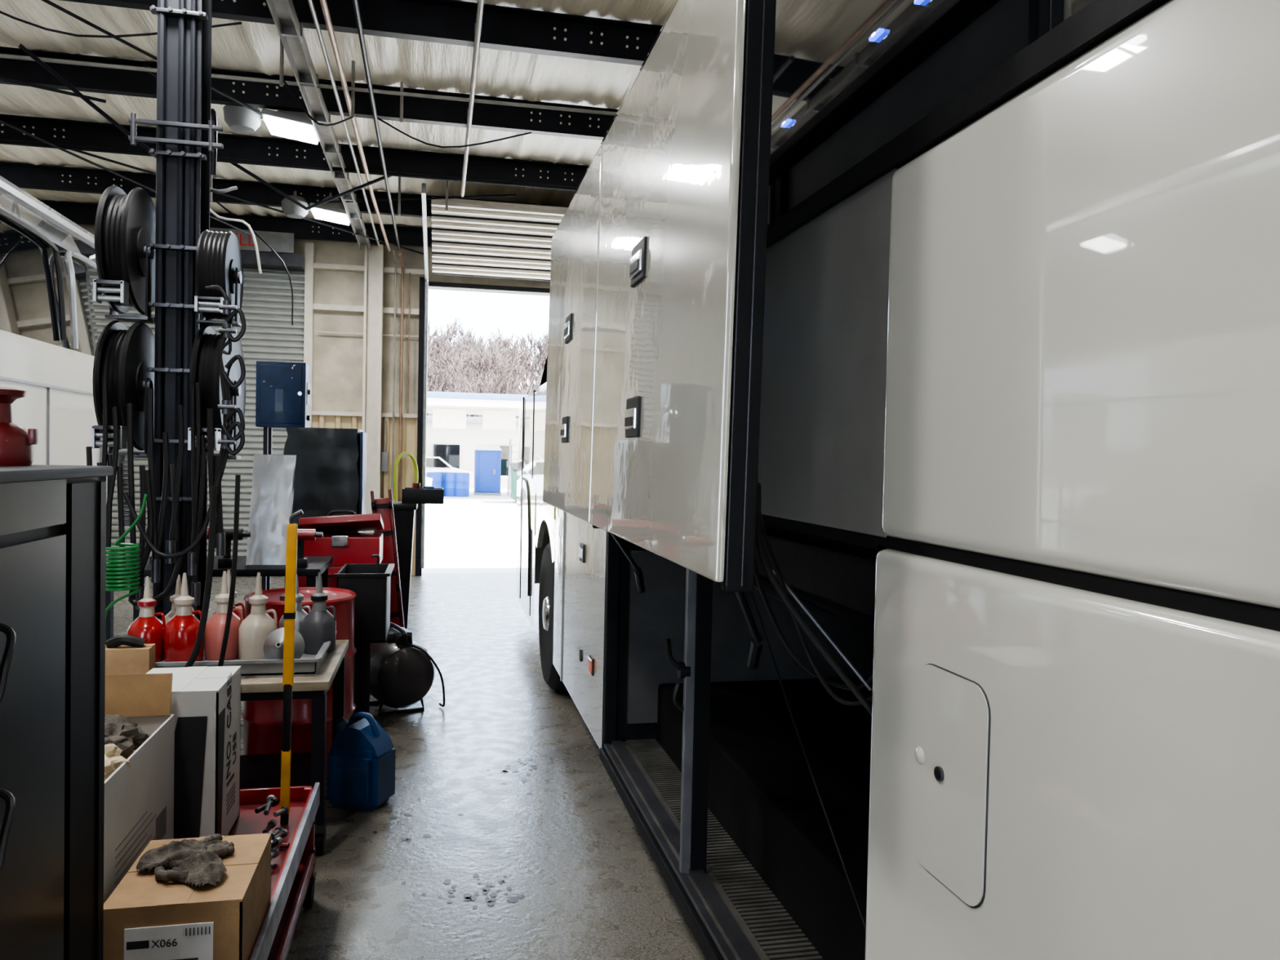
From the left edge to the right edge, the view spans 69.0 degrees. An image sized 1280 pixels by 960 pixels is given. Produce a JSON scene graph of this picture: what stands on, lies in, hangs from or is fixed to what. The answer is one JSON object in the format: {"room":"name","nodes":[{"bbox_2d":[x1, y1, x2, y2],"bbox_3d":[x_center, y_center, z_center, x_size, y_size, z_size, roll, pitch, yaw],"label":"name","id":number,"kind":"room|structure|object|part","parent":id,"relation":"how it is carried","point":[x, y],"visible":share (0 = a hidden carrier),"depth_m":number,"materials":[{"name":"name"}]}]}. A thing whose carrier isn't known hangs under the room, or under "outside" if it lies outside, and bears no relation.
{"room":"auto repair garage","nodes":[
{"label":"auto repair garage","id":0,"kind":"room"},
{"bbox_2d":[0,0,516,254],"bbox_3d":[-3.349,-2.687,6.770,4.546,0.322,9.289,2,2,29],"label":"ceiling beam","id":1,"kind":"structure","parent":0,"point":[47,2],"depth_m":8.10,"materials":[{"name":"metal"}]},
{"bbox_2d":[0,0,617,325],"bbox_3d":[-2.435,-2.191,4.889,9.770,1.440,12.369,2,1,16],"label":"pipes","id":2,"kind":"object","parent":1,"relation":"hanging from","point":[477,29],"visible":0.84,"depth_m":6.82,"materials":[{"name":"grey metal"}]},
{"bbox_2d":[266,0,370,250],"bbox_3d":[-1.929,-2.722,4.723,0.140,0.090,14.200,1,1,-12],"label":"cable tray","id":3,"kind":"object","parent":1,"relation":"attached to","point":[283,12],"visible":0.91,"depth_m":6.72,"materials":[{"name":"metal"}]},
{"bbox_2d":[222,105,321,144],"bbox_3d":[-2.899,-2.874,7.323,0.706,0.294,0.400,1,1,-12],"label":"lamp","id":4,"kind":"object","parent":3,"relation":"attached to","point":[297,126],"visible":0.72,"depth_m":7.21,"materials":[{"name":"grey plastic"}]},
{"bbox_2d":[281,191,351,225],"bbox_3d":[-3.484,-2.952,10.009,0.706,0.294,0.400,1,1,-12],"label":"lamp","id":5,"kind":"object","parent":3,"relation":"attached to","point":[335,212],"visible":0.86,"depth_m":9.90,"materials":[{"name":"grey plastic"}]},
{"bbox_2d":[71,223,550,575],"bbox_3d":[-4.844,-1.069,11.733,17.500,4.560,0.260,1,1,-12],"label":"wall","id":6,"kind":"structure","parent":0,"point":[339,266],"depth_m":11.96,"materials":[{"name":"metal"}]},
{"bbox_2d":[74,240,315,427],"bbox_3d":[-5.935,-0.901,11.301,3.690,4.200,0.450,1,1,-12],"label":"trim","id":7,"kind":"structure","parent":6,"relation":"attached to","point":[268,260],"depth_m":11.66,"materials":[{"name":"white metal"}]},
{"bbox_2d":[87,264,304,563],"bbox_3d":[-5.966,-0.762,11.437,3.490,3.915,0.080,1,1,-12],"label":"door","id":8,"kind":"structure","parent":6,"relation":"in","point":[269,335],"depth_m":11.64,"materials":[{"name":"grey metal"}]},
{"bbox_2d":[209,227,293,253],"bbox_3d":[-4.708,-2.895,11.241,1.000,0.240,0.036,1,1,-12],"label":"wall sign","id":9,"kind":"object","parent":6,"relation":"attached to","point":[283,242],"visible":0.48,"depth_m":11.27,"materials":[{"name":"grey plastic"}]},
{"bbox_2d":[381,420,387,471],"bbox_3d":[-3.264,-0.434,11.906,0.080,0.650,0.070,1,1,-12],"label":"switch box","id":10,"kind":"object","parent":6,"relation":"attached to","point":[384,455],"depth_m":11.88,"materials":[{"name":"grey metal"}]},
{"bbox_2d":[391,249,410,501],"bbox_3d":[-3.046,-0.908,11.777,0.223,3.912,0.366,1,1,-12],"label":"conduit","id":11,"kind":"object","parent":6,"relation":"attached to","point":[399,252],"depth_m":11.91,"materials":[{"name":"metal"}]},
{"bbox_2d":[415,276,550,576],"bbox_3d":[-0.846,-0.656,12.615,4.220,3.860,0.300,1,1,-12],"label":"trim","id":12,"kind":"structure","parent":6,"relation":"attached to","point":[432,285],"depth_m":12.06,"materials":[{"name":"black paint"}]},
{"bbox_2d":[420,182,567,568],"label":"door","id":13,"kind":"structure","parent":6,"relation":"in","point":[474,237],"depth_m":10.62,"materials":[{"name":"white metal"}]},
{"bbox_2d":[0,0,675,227],"bbox_3d":[-2.632,-2.987,1.721,17.500,0.243,20.650,1,1,-12],"label":"ceiling","id":14,"kind":"structure","parent":0,"point":[247,46],"depth_m":7.06,"materials":[{"name":"white metal"}]},
{"bbox_2d":[39,200,431,247],"bbox_3d":[-4.733,-3.110,11.370,17.500,0.212,0.150,1,1,-12],"label":"ceiling beam","id":15,"kind":"structure","parent":14,"relation":"attached to","point":[78,213],"depth_m":11.48,"materials":[{"name":"black metal"}]},
{"bbox_2d":[0,161,568,217],"bbox_3d":[-4.409,-3.066,9.881,17.500,0.212,0.150,1,1,-12],"label":"ceiling beam","id":16,"kind":"structure","parent":14,"relation":"attached to","point":[24,175],"depth_m":9.84,"materials":[{"name":"black metal"}]},
{"bbox_2d":[0,113,588,186],"bbox_3d":[-4.085,-3.023,8.391,17.500,0.212,0.150,1,1,-12],"label":"ceiling beam","id":17,"kind":"structure","parent":14,"relation":"attached to","point":[54,131],"depth_m":8.60,"materials":[{"name":"black metal"}]},
{"bbox_2d":[0,46,617,140],"bbox_3d":[-3.761,-2.980,6.902,17.500,0.212,0.150,1,1,-12],"label":"ceiling beam","id":18,"kind":"structure","parent":14,"relation":"attached to","point":[84,78],"depth_m":7.20,"materials":[{"name":"black metal"}]},
{"bbox_2d":[60,0,662,66],"bbox_3d":[-3.437,-2.937,5.412,17.500,0.212,0.150,1,1,-12],"label":"ceiling beam","id":19,"kind":"structure","parent":14,"relation":"attached to","point":[452,22],"depth_m":5.92,"materials":[{"name":"black metal"}]},
{"bbox_2d":[362,244,383,532],"bbox_3d":[-3.400,-0.860,11.808,0.320,4.200,0.300,1,1,-12],"label":"wall","id":20,"kind":"structure","parent":0,"point":[374,258],"depth_m":11.77,"materials":[{"name":"white paint"}]},
{"bbox_2d":[393,451,417,501],"bbox_3d":[-2.987,-0.009,11.871,0.310,0.715,0.140,1,1,-12],"label":"hose","id":21,"kind":"object","parent":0,"point":[405,454],"depth_m":11.80,"materials":[{"name":"yellow rubber"}]},
{"bbox_2d":[113,573,706,959],"bbox_3d":[-2.728,1.599,1.833,17.500,0.200,20.650,1,1,-12],"label":"floor","id":22,"kind":"structure","parent":0,"point":[592,887],"depth_m":3.96,"materials":[{"name":"concrete"}]},
{"bbox_2d":[0,464,113,959],"bbox_3d":[-1.273,0.763,1.255,0.711,1.560,1.190,1,1,-12],"label":"cabinet","id":23,"kind":"object","parent":22,"relation":"on","point":[53,517],"visible":1,"depth_m":1.62,"materials":[{"name":"metal"}]},
{"bbox_2d":[0,386,38,466],"bbox_3d":[-1.195,-0.100,1.734,0.109,0.145,0.109,2,2,33],"label":"can","id":24,"kind":"object","parent":23,"relation":"on","point":[16,443],"visible":1,"depth_m":1.72,"materials":[{"name":"paint"}]},
{"bbox_2d":[0,175,118,563],"bbox_3d":[-5.132,-0.346,4.632,2.535,3.450,8.250,1,1,-12],"label":"vehicle","id":25,"kind":"object","parent":22,"relation":"on","point":[49,336],"visible":0.41,"depth_m":6.89,"materials":[{"name":"white paint"}]},
{"bbox_2d":[128,0,223,620],"bbox_3d":[-2.189,-0.665,4.454,0.400,4.220,0.312,1,1,-12],"label":"steel column","id":26,"kind":"structure","parent":22,"relation":"on","point":[184,140],"depth_m":4.35,"materials":[{"name":"metal"}]},
{"bbox_2d":[91,320,155,457],"bbox_3d":[-2.357,-0.418,4.301,0.185,0.629,0.608,1,1,-12],"label":"hose reel","id":27,"kind":"object","parent":26,"relation":"attached to","point":[122,354],"visible":0.78,"depth_m":4.12,"materials":[{"name":"black plastic"}]},
{"bbox_2d":[115,455,134,526],"bbox_3d":[-2.272,0.047,4.109,0.079,0.313,0.070,1,1,-12],"label":"flexible duct","id":28,"kind":"object","parent":27,"relation":"attached to","point":[122,460],"visible":0.33,"depth_m":4.08,"materials":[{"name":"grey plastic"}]},
{"bbox_2d":[85,284,246,609],"bbox_3d":[-2.044,-0.147,3.994,0.657,1.411,0.147,1,1,-12],"label":"hoses","id":29,"kind":"object","parent":27,"relation":"hanging from","point":[153,539],"visible":0.84,"depth_m":4.02,"materials":[{"name":"rubber"}]},
{"bbox_2d":[93,185,155,323],"bbox_3d":[-2.344,-1.039,4.286,0.185,0.607,0.588,1,1,-12],"label":"hose reel","id":30,"kind":"object","parent":26,"relation":"attached to","point":[125,225],"visible":0.97,"depth_m":4.12,"materials":[{"name":"black metal"}]},
{"bbox_2d":[187,324,245,459],"bbox_3d":[-1.983,-0.412,4.383,0.180,0.629,0.608,1,1,-12],"label":"hose reel","id":31,"kind":"object","parent":26,"relation":"attached to","point":[204,369],"visible":0.62,"depth_m":4.17,"materials":[{"name":"black metal"}]},
{"bbox_2d":[194,229,243,327],"bbox_3d":[-1.972,-0.949,4.370,0.180,0.436,0.428,1,1,-12],"label":"hose reel","id":32,"kind":"object","parent":26,"relation":"attached to","point":[219,261],"visible":0.87,"depth_m":4.22,"materials":[{"name":"black metal"}]},
{"bbox_2d":[105,555,333,640],"bbox_3d":[-2.387,0.946,5.318,1.130,0.950,0.650,1,1,-12],"label":"workbench","id":33,"kind":"object","parent":22,"relation":"on","point":[316,564],"visible":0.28,"depth_m":5.10,"materials":[{"name":"grey metal"}]},
{"bbox_2d":[146,526,323,568],"bbox_3d":[-2.251,0.372,5.136,0.960,0.212,0.166,1,1,-1],"label":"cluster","id":34,"kind":"object","parent":33,"relation":"on","point":[303,535],"visible":0.45,"depth_m":5.12,"materials":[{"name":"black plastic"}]},
{"bbox_2d":[245,454,296,564],"bbox_3d":[-2.100,0.167,5.304,0.240,0.620,0.156,1,1,-12],"label":"metal sheet","id":35,"kind":"object","parent":33,"relation":"on","point":[273,475],"visible":0.98,"depth_m":5.28,"materials":[{"name":"silver metal"}]},
{"bbox_2d":[228,782,319,959],"bbox_3d":[-1.345,1.294,2.581,0.714,0.430,1.350,1,1,-12],"label":"utility cart","id":36,"kind":"object","parent":22,"relation":"on","point":[293,875],"visible":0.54,"depth_m":2.97,"materials":[{"name":"paint"}]},
{"bbox_2d":[103,673,174,903],"bbox_3d":[-1.452,0.856,2.377,0.320,0.566,0.676,1,1,-12],"label":"carton","id":37,"kind":"object","parent":36,"relation":"on","point":[139,801],"visible":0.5,"depth_m":2.53,"materials":[{"name":"white cardboard"}]},
{"bbox_2d":[104,743,130,780],"bbox_3d":[-1.372,0.699,2.280,0.190,0.106,0.194,2,2,40],"label":"rag","id":38,"kind":"object","parent":37,"relation":"in","point":[113,759],"visible":0.15,"depth_m":2.30,"materials":[{"name":"fabric"}]},
{"bbox_2d":[104,714,150,755],"bbox_3d":[-1.472,0.689,2.512,0.267,0.104,0.246,1,1,-12],"label":"rag","id":39,"kind":"object","parent":37,"relation":"in","point":[128,736],"visible":0.32,"depth_m":2.50,"materials":[{"name":"fabric"}]},
{"bbox_2d":[102,832,271,959],"bbox_3d":[-1.070,1.039,2.227,0.290,0.224,0.377,1,1,-12],"label":"cardboard box","id":40,"kind":"object","parent":36,"relation":"on","point":[146,917],"visible":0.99,"depth_m":2.07,"materials":[{"name":"cardboard"}]},
{"bbox_2d":[136,833,234,872],"bbox_3d":[-1.094,0.899,2.249,0.151,0.052,0.220,3,2,44],"label":"glove","id":41,"kind":"object","parent":40,"relation":"on","point":[177,850],"visible":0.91,"depth_m":2.23,"materials":[{"name":"fabric"}]},
{"bbox_2d":[153,843,227,887],"bbox_3d":[-1.061,0.901,2.195,0.151,0.052,0.229,0,2,-30],"label":"glove","id":42,"kind":"object","parent":40,"relation":"on","point":[207,867],"visible":0.9,"depth_m":2.15,"materials":[{"name":"fabric"}]},
{"bbox_2d":[145,666,240,839],"bbox_3d":[-1.432,0.867,2.922,0.273,0.517,0.334,1,1,-12],"label":"carton","id":43,"kind":"object","parent":36,"relation":"on","point":[206,703],"visible":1,"depth_m":2.79,"materials":[{"name":"white cardboard"}]},
{"bbox_2d":[254,794,289,872],"bbox_3d":[-1.118,1.082,2.781,0.118,0.110,0.499,1,1,-12],"label":"pile","id":44,"kind":"object","parent":36,"relation":"on","point":[277,842],"visible":0.41,"depth_m":2.91,"materials":[{"name":"metal"}]},
{"bbox_2d":[280,509,303,824],"bbox_3d":[-1.140,0.612,3.046,0.062,1.034,0.024,1,1,-12],"label":"bar","id":45,"kind":"object","parent":36,"relation":"on","point":[290,614],"visible":0.91,"depth_m":3.03,"materials":[{"name":"paint"}]},
{"bbox_2d":[255,360,311,590],"bbox_3d":[-2.766,0.231,7.227,0.380,2.270,0.320,1,1,-12],"label":"control box","id":46,"kind":"object","parent":22,"relation":"on","point":[283,388],"visible":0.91,"depth_m":7.07,"materials":[{"name":"metal"}]},
{"bbox_2d":[240,640,348,854],"bbox_3d":[-1.972,1.113,3.919,1.350,0.700,0.870,1,1,-12],"label":"work table","id":47,"kind":"object","parent":22,"relation":"on","point":[258,771],"visible":0.31,"depth_m":3.69,"materials":[{"name":"black paint"}]},
{"bbox_2d":[105,493,147,644],"bbox_3d":[-2.149,0.400,3.869,0.151,0.682,0.122,1,1,-12],"label":"hose","id":48,"kind":"object","parent":47,"relation":"on","point":[117,576],"visible":0.96,"depth_m":3.84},
{"bbox_2d":[105,634,155,675],"bbox_3d":[-1.951,0.678,3.527,0.190,0.190,0.080,1,1,-12],"label":"carton","id":49,"kind":"object","parent":47,"relation":"on","point":[124,654],"visible":0.67,"depth_m":3.50,"materials":[{"name":"cardboard"}]},
{"bbox_2d":[184,475,240,666],"bbox_3d":[-1.654,0.479,3.557,0.260,1.003,0.164,3,2,43],"label":"air hose","id":50,"kind":"object","parent":47,"relation":"on","point":[213,506],"visible":0.8,"depth_m":3.56,"materials":[{"name":"rubber"}]},
{"bbox_2d":[155,640,330,676],"bbox_3d":[-1.766,0.734,3.929,0.865,0.067,0.615,1,1,-12],"label":"drip tray","id":51,"kind":"object","parent":47,"relation":"on","point":[308,664],"visible":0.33,"depth_m":3.69,"materials":[{"name":"grey plastic"}]},
{"bbox_2d":[127,576,165,662],"bbox_3d":[-2.049,0.576,3.871,0.146,0.350,0.144,1,1,-12],"label":"dispenser bottle","id":52,"kind":"object","parent":51,"relation":"on","point":[148,626],"visible":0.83,"depth_m":3.84,"materials":[{"name":"red plastic"}]},
{"bbox_2d":[161,574,195,625],"bbox_3d":[-2.024,0.580,4.081,0.139,0.332,0.137,1,1,-12],"label":"dispenser bottle","id":53,"kind":"object","parent":51,"relation":"on","point":[171,614],"visible":0.3,"depth_m":4.06,"materials":[{"name":"plastic"}]},
{"bbox_2d":[163,573,204,662],"bbox_3d":[-1.896,0.570,3.873,0.153,0.368,0.151,1,1,-12],"label":"dispenser bottle","id":54,"kind":"object","parent":51,"relation":"on","point":[180,632],"visible":0.72,"depth_m":3.82,"materials":[{"name":"red plastic"}]},
{"bbox_2d":[204,571,243,661],"bbox_3d":[-1.765,0.571,3.953,0.153,0.368,0.151,1,1,-12],"label":"dispenser bottle","id":55,"kind":"object","parent":51,"relation":"on","point":[215,624],"visible":0.72,"depth_m":3.90,"materials":[{"name":"pink plastic"}]},
{"bbox_2d":[213,569,245,619],"bbox_3d":[-1.832,0.574,4.143,0.146,0.350,0.144,1,1,-12],"label":"dispenser bottle","id":56,"kind":"object","parent":51,"relation":"on","point":[228,575],"visible":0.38,"depth_m":4.13,"materials":[{"name":"red plastic"}]},
{"bbox_2d":[238,572,277,660],"bbox_3d":[-1.613,0.575,3.935,0.153,0.368,0.151,1,1,-12],"label":"dispenser bottle","id":57,"kind":"object","parent":51,"relation":"on","point":[254,629],"visible":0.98,"depth_m":3.88,"materials":[{"name":"plastic"}]},
{"bbox_2d":[263,627,304,659],"bbox_3d":[-1.440,0.684,3.737,0.160,0.154,0.168,1,1,-12],"label":"funnel","id":58,"kind":"object","parent":51,"relation":"on","point":[273,643],"visible":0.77,"depth_m":3.77,"materials":[{"name":"silver metal"}]},
{"bbox_2d":[279,573,311,635],"bbox_3d":[-1.541,0.588,4.166,0.139,0.332,0.137,1,1,-12],"label":"dispenser bottle","id":59,"kind":"object","parent":51,"relation":"on","point":[300,613],"visible":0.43,"depth_m":4.14,"materials":[{"name":"plastic"}]},
{"bbox_2d":[302,572,336,654],"bbox_3d":[-1.416,0.583,4.111,0.146,0.350,0.144,1,1,-12],"label":"dispenser bottle","id":60,"kind":"object","parent":51,"relation":"on","point":[319,625],"visible":0.98,"depth_m":4.07,"materials":[{"name":"grey plastic"}]},
{"bbox_2d":[241,586,356,779],"bbox_3d":[-1.714,1.010,4.693,0.544,0.880,0.544,1,1,-12],"label":"drum","id":61,"kind":"object","parent":22,"relation":"on","point":[263,719],"visible":0.37,"depth_m":4.50,"materials":[{"name":"red paint"}]},
{"bbox_2d":[297,566,342,587],"bbox_3d":[-2.057,0.981,6.220,0.500,0.850,0.530,1,1,-12],"label":"tool cart","id":62,"kind":"object","parent":22,"relation":"on","point":[331,570],"visible":0.02,"depth_m":5.97,"materials":[{"name":"paint"}]},
{"bbox_2d":[298,510,383,566],"bbox_3d":[-1.989,0.377,6.224,0.511,0.359,0.406,1,1,-12],"label":"toolbox","id":63,"kind":"object","parent":62,"relation":"on","point":[345,546],"visible":0.91,"depth_m":6.06,"materials":[{"name":"paint"}]},
{"bbox_2d":[283,426,367,583],"bbox_3d":[-2.308,0.505,6.811,0.552,1.760,0.551,1,1,-12],"label":"monitor","id":64,"kind":"object","parent":22,"relation":"on","point":[331,469],"visible":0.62,"depth_m":6.57,"materials":[{"name":"black plastic"}]},
{"bbox_2d":[326,711,395,812],"bbox_3d":[-1.271,1.261,4.226,0.265,0.420,0.223,2,1,13],"label":"jerrycan","id":65,"kind":"object","parent":22,"relation":"on","point":[361,757],"visible":1,"depth_m":4.14,"materials":[{"name":"plastic"}]},
{"bbox_2d":[333,554,394,728],"bbox_3d":[-1.558,0.920,5.260,0.295,1.039,0.475,1,1,-12],"label":"trash can","id":66,"kind":"object","parent":22,"relation":"on","point":[371,583],"visible":0.7,"depth_m":5.06,"materials":[{"name":"black plastic"}]},
{"bbox_2d":[370,488,404,627],"bbox_3d":[-1.824,0.721,6.760,0.284,1.308,0.152,1,1,-12],"label":"mechanic creeper","id":67,"kind":"object","parent":22,"relation":"on","point":[384,506],"visible":0.52,"depth_m":6.78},
{"bbox_2d":[392,501,417,629],"bbox_3d":[-2.173,0.777,8.293,0.350,1.150,0.460,1,1,-12],"label":"trash bin","id":68,"kind":"object","parent":22,"relation":"on","point":[404,513],"visible":0.43,"depth_m":8.11,"materials":[{"name":"plastic"}]},
{"bbox_2d":[401,482,444,503],"bbox_3d":[-1.942,0.116,8.335,0.360,0.180,0.300,1,1,-12],"label":"tray","id":69,"kind":"object","parent":68,"relation":"on","point":[414,495],"visible":1,"depth_m":8.20,"materials":[{"name":"plastic"}]},
{"bbox_2d":[369,622,444,716],"bbox_3d":[-1.515,1.166,5.852,0.472,0.527,0.591,0,2,-32],"label":"tank","id":70,"kind":"object","parent":22,"relation":"on","point":[402,671],"visible":0.8,"depth_m":5.62,"materials":[{"name":"metal"}]},
{"bbox_2d":[349,758,537,909],"bbox_3d":[-0.735,1.494,3.685,0.873,0.001,2.343,1,1,-12],"label":"water stains","id":71,"kind":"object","parent":22,"relation":"on","point":[468,896],"depth_m":3.43,"materials":[{"name":"liquid"}]},
{"bbox_2d":[515,0,1279,959],"bbox_3d":[1.343,-0.168,2.514,2.849,3.470,14.450,1,1,-12],"label":"coach bus","id":72,"kind":"object","parent":22,"relation":"on","point":[897,515],"visible":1,"depth_m":1.38,"materials":[{"name":"white paint"}]},
{"bbox_3d":[-0.101,-0.277,3.314,0.365,1.412,1.207,1,1,-12],"label":"raised luggage door","id":73,"kind":"part","parent":72,"relation":"part of","materials":[{"name":"white paint"}]},
{"bbox_3d":[0.164,-0.242,2.098,0.365,1.412,1.247,1,1,-12],"label":"raised luggage door","id":74,"kind":"part","parent":72,"relation":"part of","materials":[{"name":"white paint"}]},
{"label":"outside","id":75,"kind":"structure","parent":0,"visible":0},
{"bbox_2d":[422,488,516,573],"bbox_3d":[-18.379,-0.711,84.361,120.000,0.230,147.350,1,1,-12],"label":"ground","id":76,"kind":"structure","parent":75,"point":[472,534],"depth_m":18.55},
{"bbox_2d":[425,476,432,486],"bbox_3d":[-8.894,-0.026,29.649,4.450,1.470,1.740,1,1,-12],"label":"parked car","id":77,"kind":"object","parent":76,"relation":"on","point":[428,481],"visible":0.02,"depth_m":29.27,"materials":[{"name":"metal"}]},
{"bbox_2d":[426,471,469,497],"bbox_3d":[-7.555,0.154,35.115,2.203,0.900,1.403,1,1,-12],"label":"barrels","id":78,"kind":"object","parent":76,"relation":"on","point":[454,484],"visible":0.64,"depth_m":34.73,"materials":[{"name":"plastic"}]},
{"bbox_2d":[426,456,473,483],"bbox_3d":[-9.613,-0.317,40.950,4.450,1.470,1.740,1,1,-12],"label":"parked car","id":79,"kind":"object","parent":76,"relation":"on","point":[433,464],"visible":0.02,"depth_m":40.28,"materials":[{"name":"white metal"}]},
{"bbox_2d":[426,415,519,488],"bbox_3d":[-12.641,-1.438,46.351,23.600,3.320,8.800,1,1,-12],"label":"building","id":80,"kind":"structure","parent":76,"relation":"on","point":[455,446],"depth_m":43.25,"materials":[{"name":"beige paint"}]},
{"bbox_2d":[426,391,528,445],"bbox_3d":[-10.437,-1.326,35.060,18.500,3.740,7.000,1,1,-12],"label":"canopy","id":81,"kind":"object","parent":76,"relation":"on","point":[449,410],"visible":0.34,"depth_m":33.64,"materials":[{"name":"white metal"}]},
{"bbox_2d":[473,444,502,495],"bbox_3d":[-6.071,-0.397,37.035,1.080,1.970,1.150,1,1,-12],"label":"portable toilet","id":82,"kind":"object","parent":76,"relation":"on","point":[487,458],"visible":1,"depth_m":36.54,"materials":[{"name":"blue plastic"}]},
{"bbox_2d":[506,439,518,496],"bbox_3d":[-4.916,-0.483,36.436,0.460,2.231,0.954,1,1,-12],"label":"step ladder","id":83,"kind":"object","parent":76,"relation":"on","point":[510,440],"visible":0.45,"depth_m":36.26,"materials":[{"name":"metal"}]},
{"bbox_2d":[509,462,517,502],"bbox_3d":[-3.571,0.142,31.631,1.600,1.420,1.800,1,1,-12],"label":"dumpster","id":84,"kind":"object","parent":76,"relation":"on","point":[513,465],"visible":0.09,"depth_m":31.15,"materials":[{"name":"green metal"}]},
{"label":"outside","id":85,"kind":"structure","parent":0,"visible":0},
{"bbox_3d":[-19.790,-6.330,91.237,120.000,10.766,63.000,1,1,-12],"label":"hillside","id":86,"kind":"object","parent":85,"visible":0},
{"bbox_2d":[426,316,548,417],"bbox_3d":[-14.275,-10.189,91.414,28.212,17.746,54.361,1,1,-12],"label":"treeline","id":87,"kind":"object","parent":86,"relation":"on","point":[468,372],"visible":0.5,"depth_m":79.47,"materials":[{"name":"brown plant"}]}
]}

